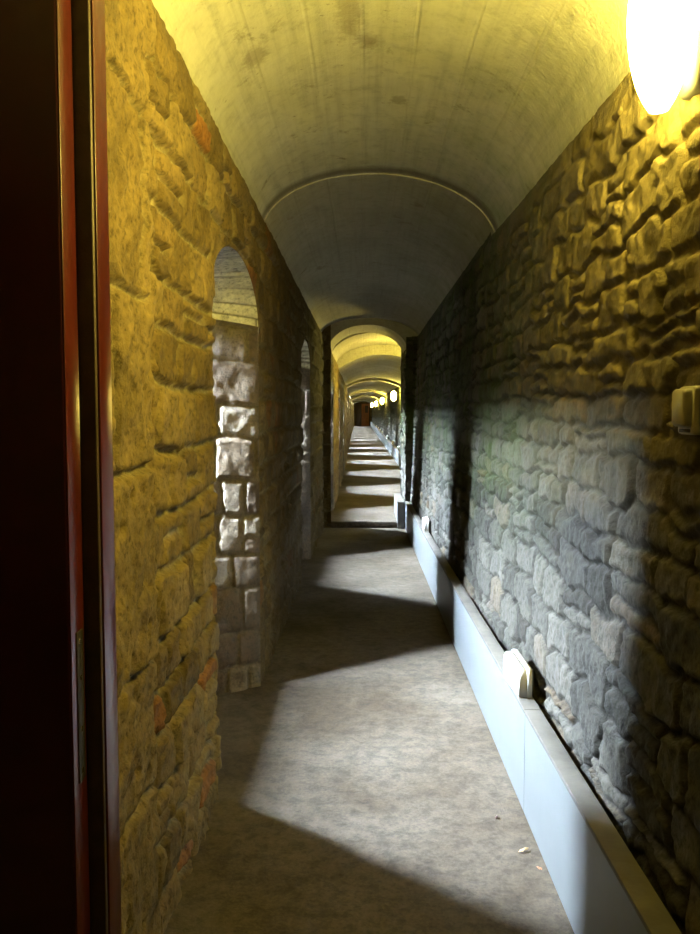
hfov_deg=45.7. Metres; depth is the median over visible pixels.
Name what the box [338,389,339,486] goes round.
window
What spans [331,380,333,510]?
window
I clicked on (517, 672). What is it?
light
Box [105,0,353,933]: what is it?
wall
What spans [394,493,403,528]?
service trunking
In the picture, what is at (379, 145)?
ceiling
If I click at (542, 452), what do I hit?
wall
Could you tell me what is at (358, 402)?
wall
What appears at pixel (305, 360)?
window
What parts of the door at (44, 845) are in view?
lock plate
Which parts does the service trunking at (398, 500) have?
panel, panel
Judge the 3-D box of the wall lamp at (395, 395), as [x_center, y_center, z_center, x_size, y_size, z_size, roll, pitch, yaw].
[1.358,-2.148,25.197,0.227,0.292,0.200,0,4,1]
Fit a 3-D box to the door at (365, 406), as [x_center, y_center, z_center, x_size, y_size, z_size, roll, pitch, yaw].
[1.066,-4.390,69.273,1.200,1.939,0.080,0,4,1]
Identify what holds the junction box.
attached to the wall at (542, 452)
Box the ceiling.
[152,0,630,403]
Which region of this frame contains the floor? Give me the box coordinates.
[164,426,574,933]
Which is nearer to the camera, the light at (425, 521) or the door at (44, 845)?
the door at (44, 845)
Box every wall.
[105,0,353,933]
[354,402,371,425]
[372,72,699,933]
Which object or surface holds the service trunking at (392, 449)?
attached to the wall at (542, 452)
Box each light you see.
[422,516,429,530]
[503,649,533,698]
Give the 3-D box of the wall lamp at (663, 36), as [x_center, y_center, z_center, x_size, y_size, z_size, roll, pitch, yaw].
[0.737,-1.023,1.898,0.197,0.405,0.160,0,4,1]
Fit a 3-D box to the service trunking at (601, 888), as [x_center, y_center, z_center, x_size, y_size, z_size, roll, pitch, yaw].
[0.720,1.008,5.282,0.064,0.603,13.260,0,4,1]
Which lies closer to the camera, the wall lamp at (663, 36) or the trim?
the trim
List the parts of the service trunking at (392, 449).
panel, panel, panel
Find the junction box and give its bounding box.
[672,386,699,434]
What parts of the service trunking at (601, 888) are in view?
panel, panel, panel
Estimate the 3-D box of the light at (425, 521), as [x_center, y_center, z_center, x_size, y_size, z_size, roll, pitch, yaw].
[0.790,0.585,8.595,0.069,0.128,0.290,0,3,1]
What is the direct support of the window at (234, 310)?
in the wall at (172, 208)
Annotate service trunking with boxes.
[370,422,399,466]
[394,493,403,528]
[405,501,681,933]
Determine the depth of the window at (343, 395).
21.25 m
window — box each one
[210,246,260,694]
[258,340,310,559]
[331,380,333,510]
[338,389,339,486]
[343,395,343,470]
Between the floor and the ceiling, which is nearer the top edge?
the ceiling
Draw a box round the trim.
[71,0,121,933]
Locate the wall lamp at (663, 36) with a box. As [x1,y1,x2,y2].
[627,0,699,113]
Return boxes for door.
[0,0,89,933]
[356,403,369,425]
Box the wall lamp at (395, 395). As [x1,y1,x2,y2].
[391,391,398,400]

